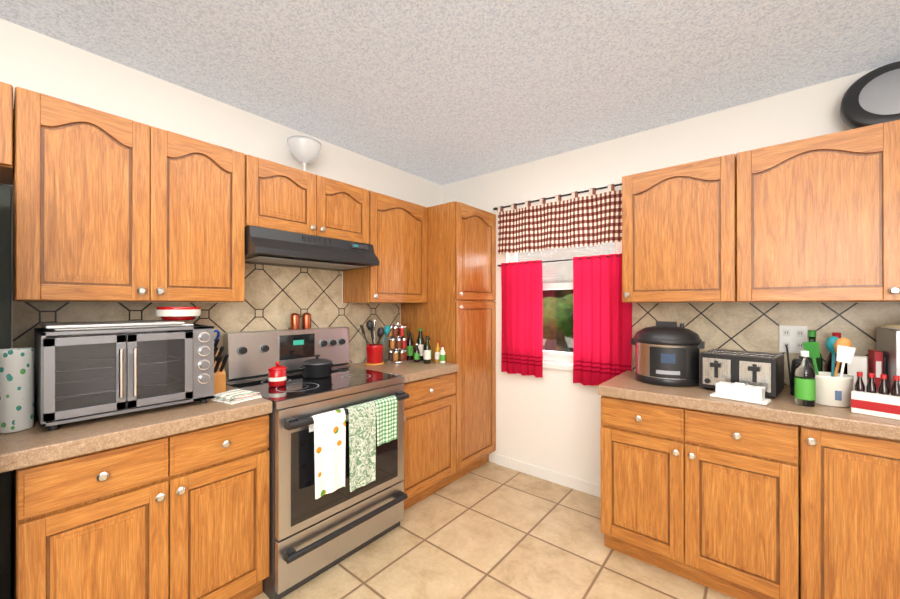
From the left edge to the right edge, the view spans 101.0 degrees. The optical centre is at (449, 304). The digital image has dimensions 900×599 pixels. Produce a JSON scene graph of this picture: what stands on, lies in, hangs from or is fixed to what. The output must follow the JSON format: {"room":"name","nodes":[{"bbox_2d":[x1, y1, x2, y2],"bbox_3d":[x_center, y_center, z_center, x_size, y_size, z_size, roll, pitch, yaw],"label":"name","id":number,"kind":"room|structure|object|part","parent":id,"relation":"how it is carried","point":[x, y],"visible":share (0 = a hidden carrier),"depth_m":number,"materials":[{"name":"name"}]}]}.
{"room":"kitchen","nodes":[
{"label":"kitchen","id":0,"kind":"room"},
{"bbox_2d":[0,18,441,363],"bbox_3d":[-1.630,0.108,1.799,0.150,2.500,5.000,0,0,40],"label":"wall","id":1,"kind":"structure","parent":0,"point":[31,60],"depth_m":1.90,"materials":[{"name":"white paint"}]},
{"bbox_2d":[0,82,12,184],"bbox_3d":[-1.938,-0.628,1.036,0.344,0.290,0.929,0,0,40],"label":"upper cabinet","id":2,"kind":"object","parent":1,"relation":"attached to","point":[6,132],"visible":1,"depth_m":1.29,"materials":[{"name":"brown wood"}]},
{"bbox_2d":[13,86,244,301],"bbox_3d":[-1.397,-0.392,1.690,0.344,0.760,0.763,0,0,40],"label":"upper cabinet","id":3,"kind":"object","parent":1,"relation":"attached to","point":[107,207],"visible":1,"depth_m":1.52,"materials":[{"name":"brown wood"}]},
{"bbox_2d":[13,263,399,408],"bbox_3d":[-1.097,0.019,2.323,0.001,0.835,2.122,0,0,40],"label":"backsplash","id":4,"kind":"structure","parent":1,"relation":"attached to","point":[276,297],"depth_m":2.28,"materials":[{"name":"tile"}]},
{"bbox_2d":[245,154,368,243],"bbox_3d":[-0.901,-0.586,2.289,0.344,0.370,0.786,0,0,40],"label":"upper cabinet","id":5,"kind":"object","parent":1,"relation":"attached to","point":[278,196],"visible":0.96,"depth_m":2.13,"materials":[{"name":"brown wood"}]},
{"bbox_2d":[287,136,320,170],"bbox_3d":[-0.905,-0.888,2.308,0.200,0.232,0.200,0,0,40],"label":"lamp","id":6,"kind":"object","parent":5,"relation":"on","point":[304,150],"visible":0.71,"depth_m":2.25,"materials":[{"name":"white glass"}]},
{"bbox_2d":[245,225,378,270],"bbox_3d":[-0.871,-0.320,2.263,0.413,0.157,0.782,0,0,40],"label":"range hood","id":7,"kind":"object","parent":5,"relation":"attached to","point":[269,246],"visible":1,"depth_m":2.11,"materials":[{"name":"black metal"}]},
{"bbox_2d":[343,191,426,302],"bbox_3d":[-0.468,-0.390,2.812,0.344,0.760,0.567,0,0,40],"label":"upper cabinet","id":8,"kind":"object","parent":1,"relation":"attached to","point":[398,238],"visible":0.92,"depth_m":2.67,"materials":[{"name":"brown wood"}]},
{"bbox_2d":[0,0,899,185],"bbox_3d":[-0.147,-1.204,0.574,4.300,0.120,5.300,0,0,40],"label":"ceiling","id":9,"kind":"structure","parent":0,"point":[442,92],"depth_m":1.72,"materials":[{"name":"white paint"}]},
{"bbox_2d":[253,461,735,598],"bbox_3d":[-0.147,1.416,0.570,4.300,0.120,5.300,0,0,40],"label":"floor","id":10,"kind":"structure","parent":0,"point":[489,530],"depth_m":2.00,"materials":[{"name":"tile"}]},
{"bbox_2d":[0,184,11,598],"bbox_3d":[-1.753,0.439,0.893,0.808,1.835,0.908,0,0,40],"label":"fridge","id":11,"kind":"object","parent":10,"relation":"on","point":[5,477],"visible":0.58,"depth_m":1.47,"materials":[{"name":"grey"}]},
{"bbox_2d":[12,414,268,598],"bbox_3d":[-1.288,0.927,1.593,0.634,0.862,0.756,0,0,40],"label":"base cabinet","id":12,"kind":"object","parent":10,"relation":"on","point":[184,515],"visible":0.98,"depth_m":1.37,"materials":[{"name":"brown wood"}]},
{"bbox_2d":[0,385,272,472],"bbox_3d":[-1.304,0.465,1.573,0.634,0.054,0.808,0,0,40],"label":"countertop","id":13,"kind":"structure","parent":12,"relation":"on","point":[36,444],"depth_m":1.32,"materials":[{"name":"laminate"}]},
{"bbox_2d":[0,348,33,433],"bbox_3d":[-1.521,0.296,1.296,0.092,0.280,0.092,0,0,40],"label":"paper towel roll","id":14,"kind":"object","parent":13,"relation":"on","point":[16,389],"visible":1,"depth_m":1.27,"materials":[{"name":"white paper"}]},
{"bbox_2d":[34,323,213,430],"bbox_3d":[-1.348,0.266,1.561,0.447,0.341,0.517,0,0,40],"label":"toaster oven","id":15,"kind":"object","parent":13,"relation":"on","point":[80,375],"visible":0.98,"depth_m":1.49,"materials":[{"name":"grey metal"}]},
{"bbox_2d":[39,320,193,330],"bbox_3d":[-1.383,0.085,1.556,0.360,0.020,0.440,0,0,40],"label":"baking sheet","id":16,"kind":"object","parent":15,"relation":"on","point":[71,326],"visible":0.98,"depth_m":1.45,"materials":[{"name":"silver metal"}]},
{"bbox_2d":[155,307,200,320],"bbox_3d":[-1.265,0.043,1.731,0.172,0.062,0.172,0,0,40],"label":"bowl","id":17,"kind":"object","parent":16,"relation":"on","point":[176,313],"visible":1,"depth_m":1.67,"materials":[{"name":"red ceramic"}]},
{"bbox_2d":[214,330,228,393],"bbox_3d":[-1.190,0.282,1.845,0.210,0.310,0.100,0,0,32],"label":"knife block","id":18,"kind":"object","parent":13,"relation":"on","point":[219,378],"visible":0.17,"depth_m":1.83,"materials":[{"name":"orange wood"}]},
{"bbox_2d":[209,389,260,404],"bbox_3d":[-0.990,0.421,1.717,0.170,0.032,0.150,0,0,28],"label":"folded towel","id":19,"kind":"object","parent":13,"relation":"on","point":[234,396],"visible":0.98,"depth_m":1.68,"materials":[{"name":"white fabric"}]},
{"bbox_2d":[223,327,408,598],"bbox_3d":[-0.746,0.759,2.144,0.711,1.200,0.780,0,0,40],"label":"stove","id":20,"kind":"object","parent":10,"relation":"on","point":[311,537],"visible":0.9,"depth_m":1.94,"materials":[{"name":"grey metal"}]},
{"bbox_2d":[268,361,286,386],"bbox_3d":[-0.923,0.370,1.986,0.094,0.129,0.094,0,0,40],"label":"canister","id":21,"kind":"object","parent":20,"relation":"on","point":[277,376],"visible":1,"depth_m":1.95,"materials":[{"name":"red ceramic"}]},
{"bbox_2d":[290,313,303,328],"bbox_3d":[-0.989,0.106,2.365,0.054,0.104,0.054,0,0,34],"label":"salt shaker","id":22,"kind":"object","parent":20,"relation":"on","point":[294,320],"depth_m":2.35,"materials":[{"name":"orange metal"}]},
{"bbox_2d":[304,313,310,328],"bbox_3d":[-0.938,0.107,2.427,0.054,0.104,0.054,0,0,34],"label":"salt shaker","id":23,"kind":"object","parent":20,"relation":"on","point":[307,316],"depth_m":2.40,"materials":[{"name":"orange metal"}]},
{"bbox_2d":[300,355,332,378],"bbox_3d":[-0.806,0.370,2.253,0.178,0.130,0.196,0,0,40],"label":"cooking pot","id":24,"kind":"object","parent":20,"relation":"on","point":[317,367],"visible":1,"depth_m":2.19,"materials":[{"name":"black metal"}]},
{"bbox_2d":[309,408,345,498],"bbox_3d":[-0.590,0.712,1.794,0.052,0.382,0.170,0,0,40],"label":"oven towel","id":25,"kind":"object","parent":20,"relation":"hanging from","point":[328,429],"visible":1,"depth_m":1.78,"materials":[{"name":"white fabric"}]},
{"bbox_2d":[344,401,375,491],"bbox_3d":[-0.468,0.733,1.940,0.052,0.422,0.170,0,0,40],"label":"oven towel","id":26,"kind":"object","parent":20,"relation":"hanging from","point":[361,418],"visible":0.96,"depth_m":1.92,"materials":[{"name":"green fabric"}]},
{"bbox_2d":[373,395,397,445],"bbox_3d":[-0.363,0.643,2.067,0.052,0.242,0.150,0,0,40],"label":"oven towel","id":27,"kind":"object","parent":20,"relation":"hanging from","point":[386,411],"visible":1,"depth_m":2.05,"materials":[{"name":"green fabric"}]},
{"bbox_2d":[403,372,455,509],"bbox_3d":[-0.361,0.928,2.712,0.634,0.862,0.582,0,0,40],"label":"base cabinet","id":28,"kind":"object","parent":10,"relation":"on","point":[429,436],"visible":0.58,"depth_m":2.53,"materials":[{"name":"brown wood"}]},
{"bbox_2d":[347,358,458,382],"bbox_3d":[-0.361,0.467,2.712,0.634,0.054,0.582,0,0,40],"label":"countertop","id":29,"kind":"structure","parent":28,"relation":"on","point":[411,370],"depth_m":2.58,"materials":[{"name":"laminate"}]},
{"bbox_2d":[365,362,384,365],"bbox_3d":[-0.552,0.432,2.717,0.144,0.012,0.144,0,0,40],"label":"trivet","id":30,"kind":"object","parent":29,"relation":"on","point":[377,364],"visible":0.54,"depth_m":2.66,"materials":[{"name":"orange wood"}]},
{"bbox_2d":[360,319,390,363],"bbox_3d":[-0.540,0.265,2.719,0.191,0.321,0.214,0,0,40],"label":"utensil crock","id":31,"kind":"object","parent":30,"relation":"on","point":[374,353],"visible":1,"depth_m":2.67,"materials":[{"name":"red ceramic"}]},
{"bbox_2d":[388,322,407,363],"bbox_3d":[-0.399,0.286,2.824,0.150,0.305,0.150,0,0,40],"label":"spice carousel","id":32,"kind":"object","parent":29,"relation":"on","point":[397,353],"visible":0.98,"depth_m":2.78,"materials":[{"name":"silver metal"}]},
{"bbox_2d":[407,332,412,359],"bbox_3d":[-0.318,0.329,2.953,0.055,0.220,0.055,0,0,40],"label":"oil bottle","id":33,"kind":"object","parent":29,"relation":"on","point":[409,348],"visible":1,"depth_m":2.93,"materials":[{"name":"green glass"}]},
{"bbox_2d":[414,343,419,361],"bbox_3d":[-0.253,0.369,2.827,0.045,0.140,0.045,0,0,40],"label":"oil bottle","id":34,"kind":"object","parent":29,"relation":"on","point":[416,354],"visible":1,"depth_m":2.81,"materials":[{"name":"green glass"}]},
{"bbox_2d":[417,328,423,360],"bbox_3d":[-0.233,0.314,2.914,0.061,0.250,0.061,0,0,40],"label":"oil bottle","id":35,"kind":"object","parent":29,"relation":"on","point":[420,340],"visible":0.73,"depth_m":2.89,"materials":[{"name":"green glass"}]},
{"bbox_2d":[423,336,430,363],"bbox_3d":[-0.170,0.339,2.771,0.057,0.200,0.057,0,0,40],"label":"oil bottle","id":36,"kind":"object","parent":29,"relation":"on","point":[427,353],"visible":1,"depth_m":2.75,"materials":[{"name":"green glass"}]},
{"bbox_2d":[435,341,440,362],"bbox_3d":[-0.092,0.359,2.817,0.049,0.160,0.049,0,0,40],"label":"oil bottle","id":37,"kind":"object","parent":29,"relation":"on","point":[437,353],"visible":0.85,"depth_m":2.80,"materials":[{"name":"orange glass"}]},
{"bbox_2d":[440,346,444,363],"bbox_3d":[-0.056,0.373,2.768,0.045,0.130,0.045,0,0,40],"label":"oil bottle","id":38,"kind":"object","parent":29,"relation":"on","point":[442,356],"visible":0.98,"depth_m":2.75,"materials":[{"name":"white plastic"}]},
{"bbox_2d":[401,201,495,483],"bbox_3d":[-0.001,0.295,3.147,0.634,2.130,0.540,0,0,40],"label":"pantry cabinet","id":39,"kind":"object","parent":10,"relation":"on","point":[455,315],"visible":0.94,"depth_m":2.91,"materials":[{"name":"brown wood"}]},
{"bbox_2d":[601,396,798,598],"bbox_3d":[1.311,0.927,1.999,0.795,0.862,0.634,0,0,40],"label":"base cabinet","id":40,"kind":"object","parent":10,"relation":"on","point":[708,499],"visible":0.96,"depth_m":1.74,"materials":[{"name":"brown wood"}]},
{"bbox_2d":[799,425,899,598],"bbox_3d":[2.000,0.927,1.429,0.987,0.862,0.634,0,0,40],"label":"base cabinet","id":41,"kind":"object","parent":10,"relation":"on","point":[849,515],"visible":0.88,"depth_m":1.44,"materials":[{"name":"brown wood"}]},
{"bbox_2d":[598,370,899,440],"bbox_3d":[1.690,0.465,1.686,1.790,0.054,0.634,0,0,40],"label":"countertop","id":42,"kind":"structure","parent":41,"relation":"on","point":[781,407],"depth_m":1.62,"materials":[{"name":"laminate"}]},
{"bbox_2d":[631,321,704,386],"bbox_3d":[1.231,0.268,2.111,0.356,0.340,0.336,0,0,40],"label":"pressure cooker","id":43,"kind":"object","parent":42,"relation":"on","point":[667,353],"visible":0.98,"depth_m":1.98,"materials":[{"name":"black plastic"}]},
{"bbox_2d":[710,381,770,404],"bbox_3d":[1.336,0.400,1.713,0.100,0.075,0.210,0,0,-40],"label":"butter dish","id":44,"kind":"object","parent":42,"relation":"on","point":[737,391],"visible":1,"depth_m":1.68,"materials":[{"name":"white ceramic"}]},
{"bbox_2d":[699,349,783,397],"bbox_3d":[1.485,0.344,1.895,0.320,0.186,0.300,0,0,-42],"label":"toaster","id":45,"kind":"object","parent":42,"relation":"on","point":[764,369],"visible":0.92,"depth_m":1.81,"materials":[{"name":"black plastic"}]},
{"bbox_2d":[790,356,811,395],"bbox_3d":[1.672,0.341,1.763,0.084,0.192,0.119,0,0,40],"label":"bottle","id":46,"kind":"object","parent":42,"relation":"on","point":[795,363],"visible":0.33,"depth_m":1.78,"materials":[{"name":"black glass"}]},
{"bbox_2d":[794,351,815,406],"bbox_3d":[1.539,0.319,1.610,0.067,0.235,0.067,0,0,40],"label":"soda bottle","id":47,"kind":"object","parent":42,"relation":"on","point":[804,385],"visible":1,"depth_m":1.59,"materials":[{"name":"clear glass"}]},
{"bbox_2d":[808,330,822,371],"bbox_3d":[1.774,0.282,1.818,0.074,0.310,0.074,0,0,40],"label":"wine bottle","id":48,"kind":"object","parent":42,"relation":"on","point":[812,338],"visible":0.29,"depth_m":1.79,"materials":[{"name":"green glass"}]},
{"bbox_2d":[802,336,855,406],"bbox_3d":[1.672,0.290,1.646,0.164,0.294,0.158,0,0,40],"label":"crock","id":49,"kind":"object","parent":42,"relation":"on","point":[834,389],"visible":0.85,"depth_m":1.59,"materials":[{"name":"white ceramic"}]},
{"bbox_2d":[824,332,846,373],"bbox_3d":[1.875,0.287,1.799,0.088,0.300,0.088,0,0,40],"label":"bottle","id":50,"kind":"object","parent":42,"relation":"on","point":[827,365],"visible":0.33,"depth_m":1.79,"materials":[{"name":"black glass"}]},
{"bbox_2d":[847,355,866,389],"bbox_3d":[1.863,0.337,1.699,0.070,0.200,0.060,0,0,-42],"label":"box","id":51,"kind":"object","parent":42,"relation":"on","point":[857,364],"visible":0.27,"depth_m":1.67,"materials":[{"name":"white cardboard"}]},
{"bbox_2d":[851,372,899,419],"bbox_3d":[1.693,0.356,1.469,0.082,0.162,0.134,0,0,-34],"label":"carton","id":52,"kind":"object","parent":42,"relation":"on","point":[883,402],"visible":1,"depth_m":1.45,"materials":[{"name":"white cardboard"}]},
{"bbox_2d":[868,349,882,391],"bbox_3d":[1.894,0.322,1.653,0.024,0.230,0.121,0,0,40],"label":"box","id":53,"kind":"object","parent":42,"relation":"on","point":[875,362],"visible":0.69,"depth_m":1.61,"materials":[{"name":"red cardboard"}]},
{"bbox_2d":[883,356,885,373],"bbox_3d":[1.918,0.332,1.653,0.009,0.210,0.140,0,0,40],"label":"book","id":54,"kind":"object","parent":42,"relation":"on","point":[884,365],"visible":0.17,"depth_m":1.60,"materials":[{"name":"black paper"}]},
{"bbox_2d":[876,327,899,392],"bbox_3d":[2.001,0.272,1.513,0.292,0.330,0.350,0,0,40],"label":"appliance","id":55,"kind":"object","parent":42,"relation":"on","point":[888,343],"visible":0.56,"depth_m":1.55,"materials":[{"name":"silver metal"}]},
{"bbox_2d":[881,324,899,329],"bbox_3d":[2.004,0.098,1.524,0.260,0.016,0.210,0,0,34],"label":"paper stack","id":56,"kind":"object","parent":55,"relation":"on","point":[892,326],"visible":1,"depth_m":1.61,"materials":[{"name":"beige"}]},
{"bbox_2d":[442,68,876,484],"bbox_3d":[1.457,0.109,2.392,3.850,2.500,0.150,0,0,40],"label":"wall","id":57,"kind":"structure","parent":0,"point":[550,419],"depth_m":2.70,"materials":[{"name":"white paint"}]},
{"bbox_2d":[496,454,600,497],"bbox_3d":[0.798,1.317,2.828,1.045,0.085,0.012,0,0,40],"label":"baseboard","id":58,"kind":"structure","parent":57,"relation":"attached to","point":[587,487],"depth_m":2.83,"materials":[{"name":"white wood"}]},
{"bbox_2d":[493,183,621,210],"bbox_3d":[0.813,-0.800,2.781,1.126,0.024,0.069,0,0,40],"label":"curtain rod","id":59,"kind":"object","parent":57,"relation":"attached to","point":[615,185],"visible":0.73,"depth_m":2.74,"materials":[{"name":"black metal"}]},
{"bbox_2d":[511,203,516,209],"bbox_3d":[0.516,-0.789,2.997,0.040,0.047,0.025,0,0,40],"label":"tab","id":60,"kind":"object","parent":59,"relation":"hanging from","point":[513,207],"depth_m":2.99,"materials":[{"name":"beige fabric"}]},
{"bbox_2d":[525,201,530,206],"bbox_3d":[0.612,-0.789,2.918,0.040,0.047,0.025,0,0,40],"label":"tab","id":61,"kind":"object","parent":59,"relation":"hanging from","point":[527,204],"depth_m":2.91,"materials":[{"name":"beige fabric"}]},
{"bbox_2d":[539,198,545,204],"bbox_3d":[0.708,-0.789,2.838,0.040,0.047,0.025,0,0,40],"label":"tab","id":62,"kind":"object","parent":59,"relation":"hanging from","point":[542,201],"depth_m":2.83,"materials":[{"name":"beige fabric"}]},
{"bbox_2d":[555,194,561,201],"bbox_3d":[0.805,-0.789,2.758,0.040,0.047,0.025,0,0,40],"label":"tab","id":63,"kind":"object","parent":59,"relation":"hanging from","point":[557,197],"depth_m":2.75,"materials":[{"name":"beige fabric"}]},
{"bbox_2d":[498,190,621,253],"bbox_3d":[0.798,-0.589,2.761,1.035,0.354,0.044,0,0,40],"label":"curtain valance","id":64,"kind":"object","parent":59,"relation":"hanging from","point":[593,220],"visible":0.88,"depth_m":2.74,"materials":[{"name":"multicoloured fabric"}]},
{"bbox_2d":[571,191,577,197],"bbox_3d":[0.901,-0.789,2.678,0.040,0.047,0.025,0,0,40],"label":"tab","id":65,"kind":"object","parent":59,"relation":"hanging from","point":[574,194],"depth_m":2.67,"materials":[{"name":"beige fabric"}]},
{"bbox_2d":[589,188,595,195],"bbox_3d":[0.997,-0.789,2.599,0.040,0.047,0.025,0,0,40],"label":"tab","id":66,"kind":"object","parent":59,"relation":"hanging from","point":[592,191],"depth_m":2.59,"materials":[{"name":"beige fabric"}]},
{"bbox_2d":[607,184,614,191],"bbox_3d":[1.093,-0.790,2.519,0.040,0.047,0.025,0,0,40],"label":"tab","id":67,"kind":"object","parent":59,"relation":"hanging from","point":[611,187],"depth_m":2.51,"materials":[{"name":"beige fabric"}]},
{"bbox_2d":[506,242,621,370],"bbox_3d":[0.859,-0.125,2.870,0.980,1.230,0.173,0,0,40],"label":"window","id":68,"kind":"structure","parent":57,"relation":"in","point":[559,359],"depth_m":2.87,"materials":[{"name":"white glass"}]},
{"bbox_2d":[498,255,619,266],"bbox_3d":[0.814,-0.325,2.793,1.040,0.014,0.049,0,0,40],"label":"curtain rod","id":69,"kind":"object","parent":68,"relation":"attached to","point":[558,260],"visible":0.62,"depth_m":2.77,"materials":[{"name":"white metal"}]},
{"bbox_2d":[501,260,542,377],"bbox_3d":[0.568,0.112,2.958,0.369,0.904,0.042,0,0,40],"label":"cafe curtain","id":70,"kind":"object","parent":69,"relation":"hanging from","point":[522,319],"visible":1,"depth_m":2.94,"materials":[{"name":"red fabric"}]},
{"bbox_2d":[573,253,631,385],"bbox_3d":[1.044,0.116,2.564,0.394,0.914,0.042,0,0,40],"label":"cafe curtain","id":71,"kind":"object","parent":69,"relation":"hanging from","point":[602,330],"visible":0.9,"depth_m":2.58,"materials":[{"name":"red fabric"}]},
{"bbox_2d":[622,154,735,302],"bbox_3d":[1.333,-0.391,2.171,0.543,0.760,0.344,0,0,40],"label":"upper cabinet","id":72,"kind":"object","parent":57,"relation":"attached to","point":[678,233],"visible":1,"depth_m":2.04,"materials":[{"name":"brown wood"}]},
{"bbox_2d":[632,302,899,385],"bbox_3d":[1.893,0.214,1.931,1.790,0.445,0.001,0,0,40],"label":"backsplash","id":73,"kind":"structure","parent":57,"relation":"attached to","point":[753,327],"depth_m":2.05,"materials":[{"name":"tile"}]},
{"bbox_2d":[779,325,806,380],"bbox_3d":[1.772,0.273,1.911,0.110,0.319,0.175,0,0,40],"label":"electrical outlet plate","id":74,"kind":"object","parent":73,"relation":"attached to","point":[792,338],"depth_m":1.97,"materials":[{"name":"white plastic"}]},
{"bbox_3d":[1.756,0.324,1.918,0.011,0.217,0.165,0,0,32],"label":"electrical outlet with cord","id":75,"kind":"part","parent":74,"relation":"part of","materials":[{"name":"black plastic"}]},
{"bbox_2d":[736,120,899,301],"bbox_3d":[1.758,-0.392,1.819,0.554,0.760,0.344,0,0,40],"label":"upper cabinet","id":76,"kind":"object","parent":57,"relation":"attached to","point":[817,218],"visible":1,"depth_m":1.69,"materials":[{"name":"brown wood"}]},
{"bbox_3d":[2.204,-0.392,1.450,0.597,0.760,0.344,0,0,40],"label":"upper cabinet","id":77,"kind":"object","parent":57,"relation":"attached to","visible":0},
{"bbox_2d":[840,61,899,128],"bbox_3d":[2.028,-0.945,1.688,0.350,0.345,0.159,0,0,40],"label":"lid","id":78,"kind":"object","parent":77,"relation":"on","point":[872,97],"visible":0.96,"depth_m":1.71,"materials":[{"name":"black plastic"}]},
{"label":"outside","id":79,"kind":"structure","parent":0,"visible":0},
{"bbox_3d":[19.119,1.640,26.747,80.000,0.110,59.800,0,0,40],"label":"ground","id":80,"kind":"structure","parent":79,"visible":0},
{"bbox_2d":[543,336,572,351],"bbox_3d":[2.599,0.853,12.123,4.300,1.420,1.920,0,0,40],"label":"car","id":81,"kind":"object","parent":80,"relation":"on","point":[567,343],"depth_m":10.58,"materials":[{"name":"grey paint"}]},
{"bbox_2d":[543,294,572,351],"bbox_3d":[1.651,0.383,12.677,8.659,2.362,7.572,0,0,40],"label":"trees","id":82,"kind":"object","parent":80,"relation":"on","point":[555,314],"depth_m":7.55,"materials":[{"name":"green plant"}]},
{"bbox_2d":[517,242,615,297],"bbox_3d":[6.252,-1.469,20.617,34.000,6.090,9.660,0,0,40],"label":"house","id":83,"kind":"structure","parent":80,"relation":"on","point":[586,251],"depth_m":17.44,"materials":[{"name":"beige"}]}
]}

